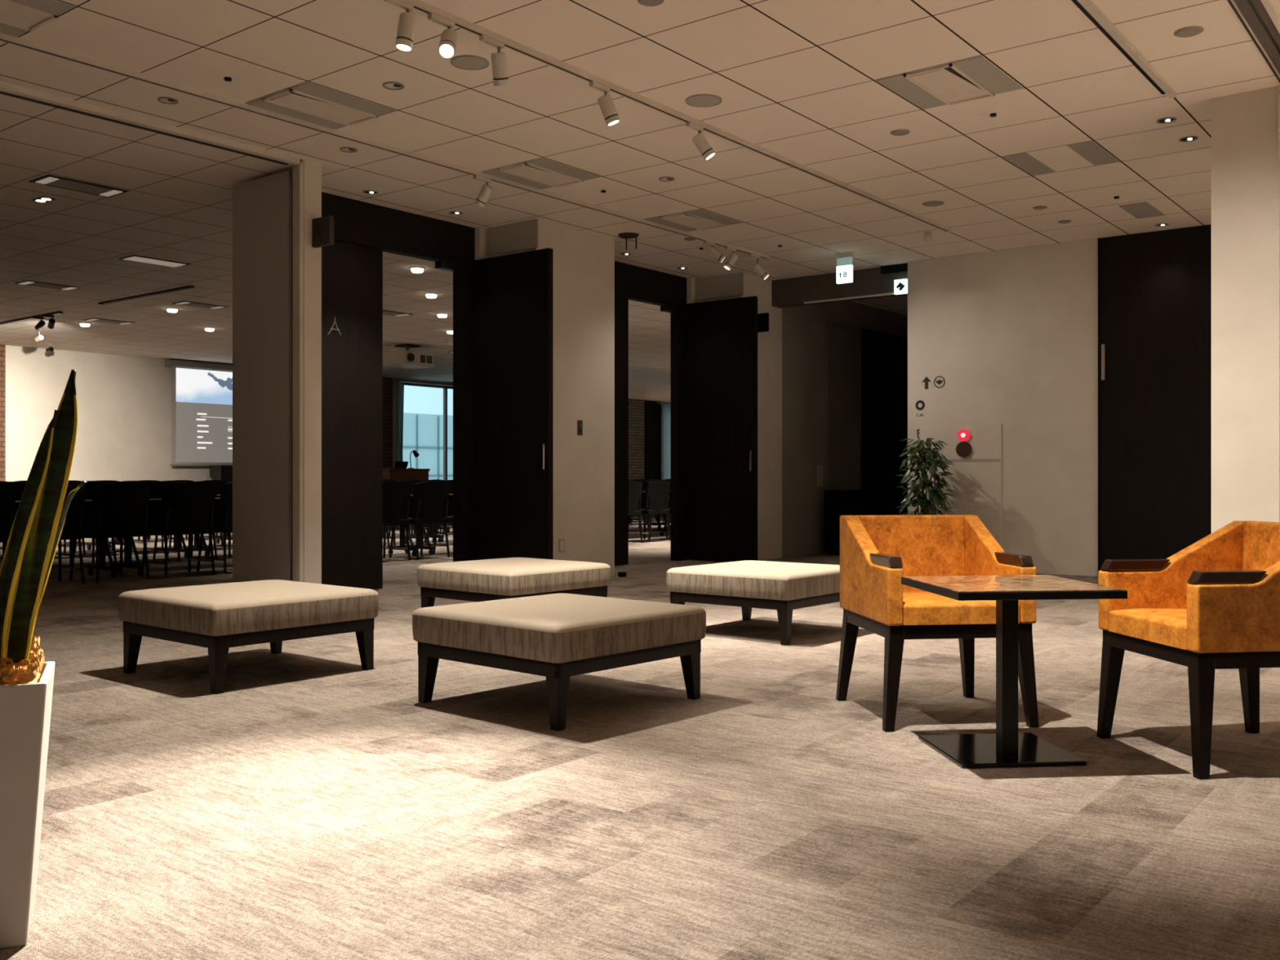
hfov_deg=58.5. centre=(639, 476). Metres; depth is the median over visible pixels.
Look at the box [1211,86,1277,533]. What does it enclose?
wall
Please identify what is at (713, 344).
door
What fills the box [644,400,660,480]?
panel
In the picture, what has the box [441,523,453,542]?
chair
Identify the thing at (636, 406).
brick wall
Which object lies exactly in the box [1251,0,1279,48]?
trim
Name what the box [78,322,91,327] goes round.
recessed light
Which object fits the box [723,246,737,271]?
track spotlight
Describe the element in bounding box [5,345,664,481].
wall
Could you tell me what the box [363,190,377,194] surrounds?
recessed light
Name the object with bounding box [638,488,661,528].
table
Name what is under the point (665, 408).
window
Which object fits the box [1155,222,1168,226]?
recessed light
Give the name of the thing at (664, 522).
chair
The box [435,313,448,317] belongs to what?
recessed light
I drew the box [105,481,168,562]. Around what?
chair
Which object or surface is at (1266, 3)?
trim
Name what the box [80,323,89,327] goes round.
diffuser
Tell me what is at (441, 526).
chair
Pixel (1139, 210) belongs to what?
ceiling access panel
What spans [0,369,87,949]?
potted snake plant
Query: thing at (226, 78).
sprinkler
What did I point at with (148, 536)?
chair
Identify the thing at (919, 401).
wayfinding mark
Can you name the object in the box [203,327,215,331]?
recessed light
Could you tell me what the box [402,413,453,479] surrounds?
office building
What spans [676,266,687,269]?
recessed light
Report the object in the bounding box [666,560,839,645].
ottoman
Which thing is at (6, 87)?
trim
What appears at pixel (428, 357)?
vent grille
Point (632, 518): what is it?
table
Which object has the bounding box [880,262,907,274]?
trim
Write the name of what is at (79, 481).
chair
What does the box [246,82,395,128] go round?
ceiling vent
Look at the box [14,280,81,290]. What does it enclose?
ceiling fitting
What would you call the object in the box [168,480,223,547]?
chair
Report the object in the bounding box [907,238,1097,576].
wall
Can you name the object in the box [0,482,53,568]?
chair
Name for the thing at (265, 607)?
cushion
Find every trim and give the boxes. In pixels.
[0,81,303,582]
[0,90,288,164]
[396,379,453,386]
[656,401,670,404]
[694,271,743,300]
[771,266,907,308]
[804,292,893,303]
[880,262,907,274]
[1226,0,1279,82]
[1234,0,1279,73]
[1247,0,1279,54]
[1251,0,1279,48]
[1260,0,1279,33]
[1277,84,1279,522]
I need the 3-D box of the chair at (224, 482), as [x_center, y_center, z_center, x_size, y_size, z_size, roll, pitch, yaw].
[-6.503,0.492,17.089,0.521,0.874,0.520,0,0,37]
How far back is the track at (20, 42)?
7.27 m
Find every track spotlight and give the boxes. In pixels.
[31,316,45,330]
[42,314,55,328]
[384,0,417,51]
[427,13,457,59]
[473,174,493,207]
[479,34,509,85]
[589,80,620,126]
[685,121,715,160]
[703,240,725,263]
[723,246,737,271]
[749,253,768,279]
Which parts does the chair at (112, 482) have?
backrest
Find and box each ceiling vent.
[0,0,74,37]
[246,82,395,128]
[482,157,600,189]
[644,208,742,231]
[876,56,1022,109]
[1002,141,1119,175]
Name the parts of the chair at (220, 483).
leg, backrest, leg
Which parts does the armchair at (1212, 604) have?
leg, leg, leg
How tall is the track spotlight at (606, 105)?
0.216 m
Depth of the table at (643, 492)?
17.59 m
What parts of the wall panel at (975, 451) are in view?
door, alarm panel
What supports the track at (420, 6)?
attached to the ceiling
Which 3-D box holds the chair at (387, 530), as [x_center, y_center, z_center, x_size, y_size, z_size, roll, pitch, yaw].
[-3.583,0.492,14.816,0.521,0.874,0.520,0,0,39]
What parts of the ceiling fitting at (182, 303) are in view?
plate, panel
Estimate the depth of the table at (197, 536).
13.53 m
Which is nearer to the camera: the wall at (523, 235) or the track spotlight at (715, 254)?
the wall at (523, 235)
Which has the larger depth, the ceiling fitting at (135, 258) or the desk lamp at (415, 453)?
the desk lamp at (415, 453)
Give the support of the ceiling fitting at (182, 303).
attached to the ceiling
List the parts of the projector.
ceiling plate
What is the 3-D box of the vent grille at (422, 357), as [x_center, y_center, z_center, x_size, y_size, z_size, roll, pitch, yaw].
[-3.678,-1.995,19.363,0.017,0.130,0.100,0,0,38]
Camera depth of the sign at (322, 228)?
8.05 m
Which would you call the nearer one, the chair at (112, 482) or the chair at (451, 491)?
the chair at (112, 482)
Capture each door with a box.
[321,191,553,589]
[614,261,757,565]
[861,328,907,515]
[1097,224,1211,576]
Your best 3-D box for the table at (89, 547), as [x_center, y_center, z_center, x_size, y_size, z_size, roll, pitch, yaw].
[-7.354,0.579,13.873,0.494,0.719,1.790,0,0,38]
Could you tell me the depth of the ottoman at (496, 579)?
6.92 m
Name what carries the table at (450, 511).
on the floor
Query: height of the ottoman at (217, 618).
0.404 m
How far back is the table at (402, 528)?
13.63 m
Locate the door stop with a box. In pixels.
[617,571,626,577]
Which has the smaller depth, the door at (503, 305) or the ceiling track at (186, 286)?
the door at (503, 305)
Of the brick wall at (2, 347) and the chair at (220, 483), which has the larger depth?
the brick wall at (2, 347)
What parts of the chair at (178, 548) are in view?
leg, rail, leg, leg, rail, backrest, leg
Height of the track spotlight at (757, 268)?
0.246 m
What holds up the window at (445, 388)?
in the wall at (123, 432)
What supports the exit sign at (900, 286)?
attached to the wall at (1011, 335)
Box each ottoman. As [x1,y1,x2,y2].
[117,579,378,693]
[412,593,706,731]
[417,557,610,608]
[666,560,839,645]
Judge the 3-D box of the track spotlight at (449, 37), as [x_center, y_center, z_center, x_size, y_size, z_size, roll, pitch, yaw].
[-0.929,-2.108,5.508,0.120,0.204,0.172,0,0,24]
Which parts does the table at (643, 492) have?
modesty panel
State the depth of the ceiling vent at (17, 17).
5.51 m
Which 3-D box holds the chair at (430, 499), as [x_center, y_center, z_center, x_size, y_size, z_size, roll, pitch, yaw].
[-2.529,0.492,13.159,0.521,0.874,0.520,0,0,38]
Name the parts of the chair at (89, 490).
leg, backrest, leg, leg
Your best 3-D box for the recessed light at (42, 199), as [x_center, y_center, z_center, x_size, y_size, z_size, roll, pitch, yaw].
[-4.819,-2.236,9.235,0.200,0.008,0.100,0,0,38]
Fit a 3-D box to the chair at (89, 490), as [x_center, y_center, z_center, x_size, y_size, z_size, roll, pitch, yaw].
[-5.819,0.492,11.944,0.521,0.874,0.520,0,0,37]
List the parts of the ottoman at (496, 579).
leg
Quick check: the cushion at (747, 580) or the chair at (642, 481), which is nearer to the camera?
the cushion at (747, 580)
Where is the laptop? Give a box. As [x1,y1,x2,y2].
[386,461,408,468]
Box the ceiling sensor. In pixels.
[923,231,933,241]
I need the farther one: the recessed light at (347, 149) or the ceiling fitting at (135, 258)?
the ceiling fitting at (135, 258)
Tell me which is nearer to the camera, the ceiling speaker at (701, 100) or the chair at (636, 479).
the ceiling speaker at (701, 100)
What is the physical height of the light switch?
0.136 m
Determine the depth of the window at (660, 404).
34.43 m
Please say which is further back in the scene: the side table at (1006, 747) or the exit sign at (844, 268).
the exit sign at (844, 268)
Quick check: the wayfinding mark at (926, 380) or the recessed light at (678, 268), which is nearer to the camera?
the wayfinding mark at (926, 380)
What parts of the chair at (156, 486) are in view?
leg, backrest, rail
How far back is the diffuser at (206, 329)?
17.18 m
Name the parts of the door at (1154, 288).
handle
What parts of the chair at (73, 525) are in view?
backrest, leg, rail, seat, leg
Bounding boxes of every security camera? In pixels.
[35,331,44,342]
[45,343,53,352]
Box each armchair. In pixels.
[835,515,1039,732]
[1097,520,1279,779]
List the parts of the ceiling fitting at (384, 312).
panel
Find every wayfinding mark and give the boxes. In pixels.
[915,400,924,416]
[922,376,945,389]
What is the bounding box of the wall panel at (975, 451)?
[920,424,1001,546]
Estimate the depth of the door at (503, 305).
9.77 m
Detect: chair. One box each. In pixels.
[0,481,26,484]
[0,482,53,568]
[0,484,16,542]
[4,483,86,584]
[55,481,116,567]
[63,481,85,555]
[69,483,151,582]
[75,480,130,552]
[79,480,108,542]
[99,480,119,481]
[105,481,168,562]
[121,480,150,542]
[133,480,182,548]
[137,480,187,540]
[139,480,156,481]
[140,482,216,577]
[152,481,217,561]
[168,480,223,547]
[173,480,194,482]
[196,483,232,573]
[207,482,232,558]
[211,480,227,484]
[212,481,232,542]
[382,480,390,546]
[382,480,400,536]
[382,480,424,546]
[382,481,411,559]
[388,480,431,536]
[389,481,449,559]
[405,480,453,544]
[424,480,453,535]
[432,515,453,554]
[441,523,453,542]
[628,480,643,542]
[628,480,646,532]
[628,480,666,529]
[628,480,670,542]
[629,479,663,523]
[630,479,645,525]
[647,480,670,529]
[648,507,670,539]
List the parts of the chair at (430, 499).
leg, rail, leg, leg, seat, backrest, rail, leg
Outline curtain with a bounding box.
[396,382,404,461]
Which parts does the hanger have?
rod, plate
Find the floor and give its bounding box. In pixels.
[0,514,1279,959]
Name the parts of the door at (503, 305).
handle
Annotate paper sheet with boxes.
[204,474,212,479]
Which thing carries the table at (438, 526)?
on the floor
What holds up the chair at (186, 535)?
on the floor
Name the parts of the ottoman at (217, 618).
leg, leg, leg, leg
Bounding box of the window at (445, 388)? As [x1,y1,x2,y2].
[404,382,453,479]
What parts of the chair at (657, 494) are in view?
leg, leg, seat, rail, backrest, leg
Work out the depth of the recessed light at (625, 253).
11.49 m
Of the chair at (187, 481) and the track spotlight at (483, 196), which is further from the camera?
the chair at (187, 481)
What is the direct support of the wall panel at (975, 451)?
attached to the wall at (1011, 335)
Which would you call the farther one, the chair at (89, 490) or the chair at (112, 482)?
the chair at (112, 482)
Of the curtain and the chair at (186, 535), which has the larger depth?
the curtain
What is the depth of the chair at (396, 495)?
12.61 m
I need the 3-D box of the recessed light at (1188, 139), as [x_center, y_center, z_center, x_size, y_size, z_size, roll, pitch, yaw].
[3.637,-2.237,7.577,0.116,0.006,0.116,0,0,38]
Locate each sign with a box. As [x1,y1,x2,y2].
[311,215,333,248]
[757,312,768,332]
[835,251,853,284]
[893,278,907,294]
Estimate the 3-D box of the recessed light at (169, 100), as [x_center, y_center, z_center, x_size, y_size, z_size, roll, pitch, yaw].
[-2.807,-2.236,6.800,0.116,0.007,0.116,0,0,38]
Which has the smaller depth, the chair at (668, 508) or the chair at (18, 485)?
the chair at (18, 485)
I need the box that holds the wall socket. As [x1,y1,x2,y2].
[559,538,564,552]
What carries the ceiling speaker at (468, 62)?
attached to the ceiling
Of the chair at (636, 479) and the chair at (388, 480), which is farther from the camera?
the chair at (636, 479)
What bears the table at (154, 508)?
on the floor
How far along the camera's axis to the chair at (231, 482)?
15.12 m
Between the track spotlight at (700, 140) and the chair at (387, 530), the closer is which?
the track spotlight at (700, 140)
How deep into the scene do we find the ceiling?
7.53 m
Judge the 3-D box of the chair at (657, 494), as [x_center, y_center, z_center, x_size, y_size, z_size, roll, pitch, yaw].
[0.113,0.492,16.552,0.521,0.874,0.520,0,0,38]
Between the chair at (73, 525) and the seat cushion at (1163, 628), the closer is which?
the seat cushion at (1163, 628)
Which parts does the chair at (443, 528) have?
leg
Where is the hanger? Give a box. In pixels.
[617,232,639,249]
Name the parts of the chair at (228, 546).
leg, leg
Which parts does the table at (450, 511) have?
modesty panel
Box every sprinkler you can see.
[224,76,231,81]
[990,112,996,117]
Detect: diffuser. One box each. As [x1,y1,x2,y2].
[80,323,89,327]
[166,308,177,312]
[204,328,213,331]
[411,267,423,273]
[426,293,436,298]
[437,314,447,317]
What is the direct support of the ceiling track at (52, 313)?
attached to the ceiling
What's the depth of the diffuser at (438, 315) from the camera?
15.70 m
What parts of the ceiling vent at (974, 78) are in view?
perforated panel, deflector plate, frame, perforated panel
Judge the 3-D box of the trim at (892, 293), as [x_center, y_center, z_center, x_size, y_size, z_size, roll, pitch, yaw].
[2.337,-1.940,12.387,1.270,0.020,0.020,0,0,38]
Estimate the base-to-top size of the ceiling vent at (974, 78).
0.014 m
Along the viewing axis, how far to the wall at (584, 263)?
10.63 m
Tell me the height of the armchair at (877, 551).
0.778 m
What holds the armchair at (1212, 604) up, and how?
on the floor
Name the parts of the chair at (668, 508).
leg, leg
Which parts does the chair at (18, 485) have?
leg, backrest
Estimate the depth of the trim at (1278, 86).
6.54 m
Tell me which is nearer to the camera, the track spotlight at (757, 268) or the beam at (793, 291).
the track spotlight at (757, 268)
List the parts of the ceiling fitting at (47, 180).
plate, panel, plate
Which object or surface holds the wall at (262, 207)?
on the floor
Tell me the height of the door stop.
0.045 m
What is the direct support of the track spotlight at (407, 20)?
hanging from the track at (420, 6)
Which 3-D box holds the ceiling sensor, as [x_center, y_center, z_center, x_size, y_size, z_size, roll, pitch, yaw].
[2.637,-2.197,10.468,0.084,0.085,0.084,0,0,38]
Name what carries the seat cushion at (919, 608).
on the armchair at (877, 551)
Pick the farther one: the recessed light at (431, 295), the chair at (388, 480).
the chair at (388, 480)
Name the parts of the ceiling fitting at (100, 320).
panel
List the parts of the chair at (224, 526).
leg, rail, seat, backrest, leg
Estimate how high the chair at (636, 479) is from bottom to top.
0.874 m
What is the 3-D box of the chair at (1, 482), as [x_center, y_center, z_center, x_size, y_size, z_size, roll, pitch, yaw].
[-7.279,0.492,13.080,0.521,0.874,0.520,0,0,40]
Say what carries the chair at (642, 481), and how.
on the floor
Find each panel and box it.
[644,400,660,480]
[1118,201,1164,218]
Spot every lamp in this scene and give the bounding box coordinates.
[407,449,419,468]
[957,429,969,441]
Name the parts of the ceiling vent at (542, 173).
perforated panel, deflector plate, frame, perforated panel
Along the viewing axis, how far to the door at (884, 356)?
15.19 m
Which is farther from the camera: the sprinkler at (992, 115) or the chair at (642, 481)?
the chair at (642, 481)
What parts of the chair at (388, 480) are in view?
backrest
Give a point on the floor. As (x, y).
(310, 807)
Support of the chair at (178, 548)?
on the floor
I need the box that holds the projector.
[382,343,434,368]
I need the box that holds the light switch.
[577,420,582,435]
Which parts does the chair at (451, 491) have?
leg, leg, backrest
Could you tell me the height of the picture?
0.650 m
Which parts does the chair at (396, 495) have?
leg, rail, seat, backrest, leg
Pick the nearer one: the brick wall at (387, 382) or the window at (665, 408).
the brick wall at (387, 382)
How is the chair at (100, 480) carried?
on the floor
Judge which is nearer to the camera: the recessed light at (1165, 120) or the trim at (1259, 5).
the trim at (1259, 5)
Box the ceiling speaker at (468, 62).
[450,54,488,70]
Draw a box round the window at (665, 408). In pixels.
[661,404,670,479]
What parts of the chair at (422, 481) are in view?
backrest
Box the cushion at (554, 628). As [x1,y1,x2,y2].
[412,593,706,663]
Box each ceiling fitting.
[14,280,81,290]
[28,174,128,197]
[83,317,135,324]
[118,254,191,267]
[171,300,228,309]
[382,309,412,316]
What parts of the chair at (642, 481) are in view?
backrest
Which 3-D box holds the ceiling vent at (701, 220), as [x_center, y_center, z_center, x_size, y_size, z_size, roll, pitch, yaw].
[0.471,-2.233,10.011,0.610,0.014,0.631,0,0,38]
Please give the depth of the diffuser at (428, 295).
13.97 m
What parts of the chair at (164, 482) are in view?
leg, backrest, leg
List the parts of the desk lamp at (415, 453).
lamp shade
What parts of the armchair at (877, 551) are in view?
leg, leg, leg, leg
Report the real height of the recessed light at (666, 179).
0.007 m
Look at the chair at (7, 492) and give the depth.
9.38 m
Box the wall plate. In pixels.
[817,465,822,486]
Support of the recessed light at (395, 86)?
in the ceiling
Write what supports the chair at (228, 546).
on the floor
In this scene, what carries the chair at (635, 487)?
on the floor
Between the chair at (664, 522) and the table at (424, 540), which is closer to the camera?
the table at (424, 540)
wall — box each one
[0,343,5,481]
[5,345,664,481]
[232,169,292,582]
[292,159,907,583]
[382,377,392,468]
[486,218,538,256]
[628,398,644,479]
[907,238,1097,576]
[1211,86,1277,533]
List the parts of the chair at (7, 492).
seat, leg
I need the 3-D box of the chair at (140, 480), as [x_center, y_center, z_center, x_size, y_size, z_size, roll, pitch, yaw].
[-7.963,0.492,18.225,0.521,0.874,0.520,0,0,38]
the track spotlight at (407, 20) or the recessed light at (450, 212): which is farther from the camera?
the recessed light at (450, 212)
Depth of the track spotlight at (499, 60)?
5.80 m
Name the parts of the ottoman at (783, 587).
leg, leg, leg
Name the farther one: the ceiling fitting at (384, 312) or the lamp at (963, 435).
the ceiling fitting at (384, 312)
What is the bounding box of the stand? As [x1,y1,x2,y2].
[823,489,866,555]
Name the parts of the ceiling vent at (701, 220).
perforated panel, deflector plate, frame, perforated panel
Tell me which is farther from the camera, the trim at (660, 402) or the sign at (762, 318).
the trim at (660, 402)
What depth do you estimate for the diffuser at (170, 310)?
15.20 m
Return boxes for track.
[0,32,769,259]
[0,311,62,324]
[97,285,194,304]
[403,0,951,232]
[1071,0,1176,98]
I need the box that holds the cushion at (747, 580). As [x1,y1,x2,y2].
[666,560,839,600]
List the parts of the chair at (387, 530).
leg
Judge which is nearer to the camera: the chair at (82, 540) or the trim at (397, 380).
the chair at (82, 540)
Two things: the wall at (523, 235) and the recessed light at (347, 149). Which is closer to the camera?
the recessed light at (347, 149)
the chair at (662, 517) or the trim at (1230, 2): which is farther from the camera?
the chair at (662, 517)
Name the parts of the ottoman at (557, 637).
leg, leg, leg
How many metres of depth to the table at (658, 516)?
20.72 m
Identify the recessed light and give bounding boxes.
[31,195,55,203]
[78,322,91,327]
[157,97,178,104]
[165,307,178,312]
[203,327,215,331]
[339,146,357,152]
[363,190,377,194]
[382,81,404,90]
[408,266,425,273]
[424,293,438,298]
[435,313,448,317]
[445,329,453,333]
[448,211,462,214]
[620,252,631,255]
[658,176,674,182]
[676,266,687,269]
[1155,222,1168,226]
[1156,116,1177,124]
[1178,136,1198,142]
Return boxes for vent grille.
[420,355,425,363]
[426,355,431,363]
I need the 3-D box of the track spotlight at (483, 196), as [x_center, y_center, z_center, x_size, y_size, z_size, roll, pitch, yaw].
[-1.182,-2.105,8.458,0.150,0.211,0.167,0,0,38]
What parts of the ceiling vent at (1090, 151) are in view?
perforated panel, perforated panel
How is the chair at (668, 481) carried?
on the floor
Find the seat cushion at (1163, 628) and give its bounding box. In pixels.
[1108,608,1186,649]
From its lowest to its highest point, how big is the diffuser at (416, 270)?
0.050 m
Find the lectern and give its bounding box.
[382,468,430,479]
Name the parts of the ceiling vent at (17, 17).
perforated panel, deflector plate, frame, perforated panel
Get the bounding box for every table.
[86,538,108,550]
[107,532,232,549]
[113,497,220,575]
[164,534,187,557]
[186,494,220,556]
[387,494,416,555]
[404,493,453,555]
[404,524,426,543]
[428,524,441,542]
[437,523,448,533]
[631,515,641,523]
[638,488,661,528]
[640,490,670,536]
[647,514,666,527]
[901,574,1127,768]
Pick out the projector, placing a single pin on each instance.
(404, 358)
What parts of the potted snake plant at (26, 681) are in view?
planter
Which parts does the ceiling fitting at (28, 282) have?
plate, panel, plate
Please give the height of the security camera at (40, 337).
0.149 m
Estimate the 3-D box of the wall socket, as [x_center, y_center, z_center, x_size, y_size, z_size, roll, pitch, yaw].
[-0.698,0.615,10.213,0.012,0.120,0.072,0,0,38]
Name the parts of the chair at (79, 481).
backrest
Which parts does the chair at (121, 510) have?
leg, rail, leg, seat, backrest, leg, rail, leg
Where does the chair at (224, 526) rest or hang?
on the floor
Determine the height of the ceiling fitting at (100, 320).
0.011 m
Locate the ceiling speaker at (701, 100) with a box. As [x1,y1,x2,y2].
[684,93,721,106]
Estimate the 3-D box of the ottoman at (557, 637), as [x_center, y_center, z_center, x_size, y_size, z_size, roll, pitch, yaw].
[-0.336,0.738,4.811,0.885,0.404,0.885,0,0,42]
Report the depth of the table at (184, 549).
13.27 m
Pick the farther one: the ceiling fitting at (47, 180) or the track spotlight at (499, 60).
the ceiling fitting at (47, 180)
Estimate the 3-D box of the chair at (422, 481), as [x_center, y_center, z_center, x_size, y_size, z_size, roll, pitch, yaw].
[-3.568,0.492,17.846,0.521,0.874,0.520,0,0,37]
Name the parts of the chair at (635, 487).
seat, backrest, leg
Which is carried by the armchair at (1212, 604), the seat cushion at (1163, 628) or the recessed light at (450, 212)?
the seat cushion at (1163, 628)
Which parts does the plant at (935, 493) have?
stem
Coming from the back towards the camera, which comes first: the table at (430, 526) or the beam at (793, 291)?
the table at (430, 526)
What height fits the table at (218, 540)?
0.719 m
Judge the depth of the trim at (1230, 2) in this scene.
5.82 m
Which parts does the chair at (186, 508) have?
leg, rail, leg, seat, backrest, leg, rail, leg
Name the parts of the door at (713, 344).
handle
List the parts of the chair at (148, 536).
backrest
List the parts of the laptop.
lid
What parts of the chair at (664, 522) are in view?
leg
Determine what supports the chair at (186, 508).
on the floor
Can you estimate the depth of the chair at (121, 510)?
10.13 m
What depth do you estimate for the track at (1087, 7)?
5.90 m
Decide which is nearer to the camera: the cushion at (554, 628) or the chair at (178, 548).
the cushion at (554, 628)
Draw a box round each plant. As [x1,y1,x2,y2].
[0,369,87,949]
[895,437,956,515]
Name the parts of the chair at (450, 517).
leg, rail, seat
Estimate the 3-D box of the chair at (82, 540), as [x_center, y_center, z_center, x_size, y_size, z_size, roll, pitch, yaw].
[-6.922,0.492,13.538,0.521,0.874,0.520,0,0,37]
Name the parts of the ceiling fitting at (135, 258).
plate, panel, plate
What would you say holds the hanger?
attached to the ceiling
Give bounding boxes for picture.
[176,367,232,404]
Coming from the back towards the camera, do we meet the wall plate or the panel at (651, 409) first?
the panel at (651, 409)
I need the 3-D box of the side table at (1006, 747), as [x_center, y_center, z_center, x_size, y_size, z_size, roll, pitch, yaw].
[1.232,0.648,3.840,0.550,0.584,0.555,0,0,-6]
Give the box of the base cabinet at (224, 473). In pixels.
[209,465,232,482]
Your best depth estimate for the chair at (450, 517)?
13.64 m
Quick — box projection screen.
[164,359,232,466]
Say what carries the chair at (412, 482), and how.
on the floor
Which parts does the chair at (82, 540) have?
leg, leg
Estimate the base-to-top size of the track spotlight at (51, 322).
0.173 m
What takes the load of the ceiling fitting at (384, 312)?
attached to the ceiling
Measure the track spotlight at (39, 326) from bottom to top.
0.174 m
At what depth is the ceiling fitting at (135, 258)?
11.86 m
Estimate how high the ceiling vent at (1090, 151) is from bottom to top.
0.004 m
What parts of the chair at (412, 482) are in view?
leg, backrest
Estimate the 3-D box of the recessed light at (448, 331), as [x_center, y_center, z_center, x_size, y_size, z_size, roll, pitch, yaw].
[-2.897,-2.215,17.539,0.170,0.050,0.170,0,0,38]
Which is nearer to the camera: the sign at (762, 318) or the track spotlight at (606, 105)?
the track spotlight at (606, 105)
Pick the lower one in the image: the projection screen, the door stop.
the door stop
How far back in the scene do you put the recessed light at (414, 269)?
12.23 m
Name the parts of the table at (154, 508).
modesty panel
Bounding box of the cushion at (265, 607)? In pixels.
[117,579,378,635]
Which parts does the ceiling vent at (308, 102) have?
perforated panel, deflector plate, frame, perforated panel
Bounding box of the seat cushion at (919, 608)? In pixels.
[902,591,1020,625]
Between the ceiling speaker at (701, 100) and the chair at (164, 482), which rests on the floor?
the chair at (164, 482)
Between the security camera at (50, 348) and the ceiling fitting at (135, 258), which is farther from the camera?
the security camera at (50, 348)
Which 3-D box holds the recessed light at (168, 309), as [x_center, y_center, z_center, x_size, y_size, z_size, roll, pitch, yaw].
[-6.239,-2.215,15.249,0.170,0.050,0.170,0,0,38]
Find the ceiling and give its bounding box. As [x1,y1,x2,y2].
[0,0,1279,402]

